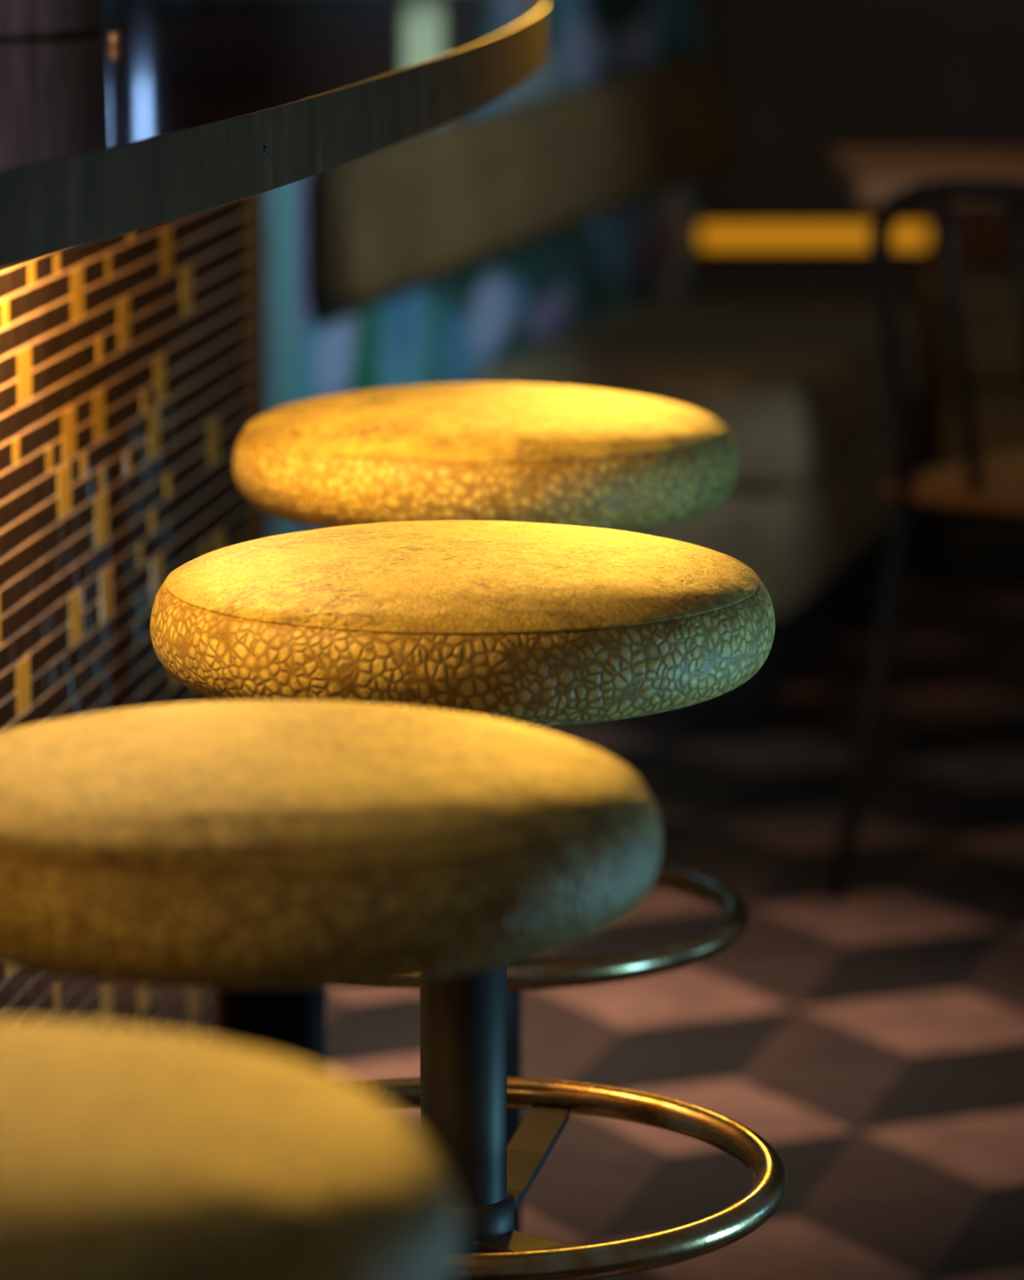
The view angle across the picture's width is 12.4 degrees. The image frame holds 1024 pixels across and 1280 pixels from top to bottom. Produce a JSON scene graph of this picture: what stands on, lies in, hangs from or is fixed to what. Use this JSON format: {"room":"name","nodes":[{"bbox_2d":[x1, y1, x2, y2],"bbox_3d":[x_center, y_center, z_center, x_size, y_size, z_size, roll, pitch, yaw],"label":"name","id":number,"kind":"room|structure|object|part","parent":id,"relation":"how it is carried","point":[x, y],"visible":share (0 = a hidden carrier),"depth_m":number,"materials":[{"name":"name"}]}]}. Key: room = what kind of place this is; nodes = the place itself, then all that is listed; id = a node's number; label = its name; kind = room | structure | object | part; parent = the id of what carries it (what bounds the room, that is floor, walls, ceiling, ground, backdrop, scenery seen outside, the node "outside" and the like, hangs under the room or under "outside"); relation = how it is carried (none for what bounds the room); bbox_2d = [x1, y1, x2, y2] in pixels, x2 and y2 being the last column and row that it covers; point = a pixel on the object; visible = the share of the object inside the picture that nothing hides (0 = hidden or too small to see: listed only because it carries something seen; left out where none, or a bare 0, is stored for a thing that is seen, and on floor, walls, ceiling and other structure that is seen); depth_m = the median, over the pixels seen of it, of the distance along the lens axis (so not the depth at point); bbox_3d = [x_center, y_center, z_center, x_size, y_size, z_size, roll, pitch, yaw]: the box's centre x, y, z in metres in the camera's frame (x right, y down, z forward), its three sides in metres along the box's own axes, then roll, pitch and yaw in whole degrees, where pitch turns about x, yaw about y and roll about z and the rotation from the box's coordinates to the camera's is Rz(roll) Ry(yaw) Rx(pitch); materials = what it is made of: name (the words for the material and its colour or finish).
{"room":"bar","nodes":[
{"label":"bar","id":0,"kind":"room"},
{"bbox_2d":[261,0,697,537],"bbox_3d":[-0.182,-1.143,5.869,0.100,2.600,3.550,3,11,14],"label":"wall","id":1,"kind":"structure","parent":0,"point":[457,325],"depth_m":6.50,"materials":[{"name":"paint"}]},
{"bbox_2d":[317,53,727,306],"bbox_3d":[0.057,-0.665,6.540,0.069,0.184,2.120,3,11,14],"label":"bench backrest","id":2,"kind":"object","parent":1,"relation":"attached to","point":[454,194],"visible":0.96,"depth_m":6.20,"materials":[{"name":"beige fabric"}]},
{"bbox_2d":[325,537,1023,1279],"bbox_3d":[0.550,0.527,4.138,5.700,0.060,7.550,0,10,0],"label":"floor","id":3,"kind":"structure","parent":0,"point":[873,1037],"depth_m":4.85,"materials":[{"name":"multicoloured tile"}]},
{"bbox_2d":[0,1018,462,1279],"bbox_3d":[-0.198,0.547,1.644,0.420,0.803,0.420,0,10,0],"label":"bar stool","id":4,"kind":"object","parent":3,"relation":"on","point":[127,1153],"visible":1,"depth_m":1.53,"materials":[{"name":"leather"}]},
{"bbox_2d":[0,0,546,1039],"bbox_3d":[-0.510,0.241,2.637,1.080,1.046,3.300,0,10,0],"label":"bar counter","id":5,"kind":"object","parent":3,"relation":"on","point":[135,173],"depth_m":3.37,"materials":[{"name":"brown wood"}]},
{"bbox_2d":[0,0,102,37],"bbox_3d":[-0.430,-0.578,3.524,0.245,0.240,0.245,0,10,0],"label":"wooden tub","id":6,"kind":"object","parent":5,"relation":"on","point":[18,18],"visible":1,"depth_m":3.46,"materials":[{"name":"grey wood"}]},
{"bbox_2d":[107,31,120,44],"bbox_3d":[-0.284,-0.431,3.367,0.009,0.009,0.009,0,10,0],"label":"stopper","id":7,"kind":"object","parent":5,"relation":"on","point":[113,37],"visible":1,"depth_m":3.36,"materials":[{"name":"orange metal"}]},
{"bbox_3d":[-0.455,0.230,2.581,0.048,0.908,3.022,1,11,8],"label":"panel","id":8,"kind":"part","parent":5,"relation":"part of","materials":[{"name":"orange metal"}]},
{"bbox_3d":[-0.425,-0.048,4.088,0.426,0.908,0.022,1,11,8],"label":"panel","id":9,"kind":"part","parent":5,"relation":"part of","materials":[{"name":"brown wood"}]},
{"bbox_2d":[0,0,544,171],"bbox_3d":[-0.511,-0.251,2.546,1.078,0.046,3.300,0,10,0],"label":"countertop","id":10,"kind":"structure","parent":5,"relation":"on","point":[176,65],"depth_m":3.21,"materials":[{"name":"brown wood"}]},
{"bbox_2d":[0,700,662,1071],"bbox_3d":[-0.112,0.438,2.235,0.420,0.803,0.420,0,10,0],"label":"bar stool","id":11,"kind":"object","parent":3,"relation":"on","point":[268,856],"visible":1,"depth_m":2.04,"materials":[{"name":"leather"}]},
{"bbox_2d":[0,700,642,872],"bbox_3d":[-0.112,0.056,2.165,0.344,0.026,0.344,-1,10,-6],"label":"cushion","id":12,"kind":"object","parent":11,"relation":"on","point":[230,786],"depth_m":2.08,"materials":[{"name":"leather"}]},
{"bbox_2d":[150,520,786,1279],"bbox_3d":[-0.029,0.337,2.788,0.420,0.803,0.420,0,10,0],"label":"bar stool","id":13,"kind":"object","parent":3,"relation":"on","point":[535,624],"visible":0.85,"depth_m":2.63,"materials":[{"name":"leather"}]},
{"bbox_2d":[164,520,759,634],"bbox_3d":[-0.028,-0.045,2.717,0.344,0.026,0.344,0,10,0],"label":"cushion","id":14,"kind":"object","parent":13,"relation":"on","point":[441,576],"depth_m":2.63,"materials":[{"name":"leather"}]},
{"bbox_2d":[232,382,748,1231],"bbox_3d":[-0.019,0.219,3.427,0.433,0.803,0.433,0,10,0],"label":"bar stool","id":15,"kind":"object","parent":3,"relation":"on","point":[552,454],"visible":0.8,"depth_m":3.25,"materials":[{"name":"leather"}]},
{"bbox_2d":[244,382,727,462],"bbox_3d":[-0.019,-0.163,3.357,0.344,0.026,0.344,-4,11,-23],"label":"cushion","id":16,"kind":"object","parent":15,"relation":"on","point":[453,422],"depth_m":3.27,"materials":[{"name":"leather"}]},
{"bbox_2d":[469,266,1023,715],"bbox_3d":[1.619,-0.249,6.944,3.361,0.452,1.540,0,10,0],"label":"banquette","id":17,"kind":"object","parent":3,"relation":"on","point":[797,388],"visible":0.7,"depth_m":6.60,"materials":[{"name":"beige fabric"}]},
{"bbox_2d":[469,297,923,490],"bbox_3d":[0.279,-0.360,6.690,0.456,0.142,1.010,3,11,14],"label":"seat cushion","id":18,"kind":"object","parent":17,"relation":"on","point":[797,388],"depth_m":6.46,"materials":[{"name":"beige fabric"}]},
{"bbox_2d":[917,266,1023,385],"bbox_3d":[1.980,-0.499,7.450,2.640,0.142,0.455,0,10,0],"label":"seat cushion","id":19,"kind":"object","parent":17,"relation":"on","point":[988,294],"depth_m":7.24,"materials":[{"name":"brown fabric"}]},
{"bbox_2d":[826,177,1023,900],"bbox_3d":[0.686,-0.126,5.288,0.430,0.815,0.570,8,13,36],"label":"metal chair","id":20,"kind":"object","parent":3,"relation":"on","point":[987,491],"visible":1,"depth_m":5.21,"materials":[{"name":"black metal"}]},
{"bbox_3d":[0.402,0.069,5.264,0.134,0.441,0.026,-9,14,-40],"label":"leg","id":21,"kind":"part","parent":20,"relation":"part of","materials":[{"name":"black metal"}]},
{"bbox_3d":[0.710,-0.176,5.311,0.430,0.024,0.430,8,13,36],"label":"seat","id":22,"kind":"part","parent":20,"relation":"part of","materials":[{"name":"brown wood"}]},
{"bbox_3d":[0.707,-0.151,5.312,0.374,0.019,0.374,8,13,36],"label":"seat frame","id":23,"kind":"part","parent":20,"relation":"part of","materials":[{"name":"black metal"}]},
{"bbox_2d":[827,146,1023,206],"bbox_3d":[1.050,-0.239,6.067,1.260,0.750,0.540,0,10,0],"label":"cafe table","id":24,"kind":"object","parent":3,"relation":"on","point":[869,175],"visible":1,"depth_m":5.96,"materials":[{"name":"brown wood"}]},
{"bbox_2d":[695,0,1023,537],"bbox_3d":[1.933,-1.455,7.566,3.295,2.600,0.112,0,10,0],"label":"wall","id":25,"kind":"structure","parent":0,"point":[806,78],"depth_m":7.62,"materials":[{"name":"black paint"}]},
{"bbox_2d":[696,213,930,257],"bbox_3d":[0.490,-0.656,7.645,0.380,0.072,0.020,0,10,0],"label":"light strip","id":26,"kind":"object","parent":25,"relation":"attached to","point":[718,235],"visible":1,"depth_m":7.64,"materials":[{"name":"orange"}]},
{"bbox_2d":[699,224,928,248],"bbox_3d":[0.490,-0.656,7.641,0.370,0.038,0.012,0,10,0],"label":"diffuser","id":27,"kind":"object","parent":26,"relation":"attached to","point":[711,236],"depth_m":7.63,"materials":[{"name":"orange"}]},
{"bbox_2d":[952,216,1012,256],"bbox_3d":[1.950,-0.655,7.640,2.500,0.064,0.030,0,10,0],"label":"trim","id":28,"kind":"structure","parent":25,"relation":"attached to","point":[975,236],"depth_m":7.62,"materials":[{"name":"brown wood"}]}
]}

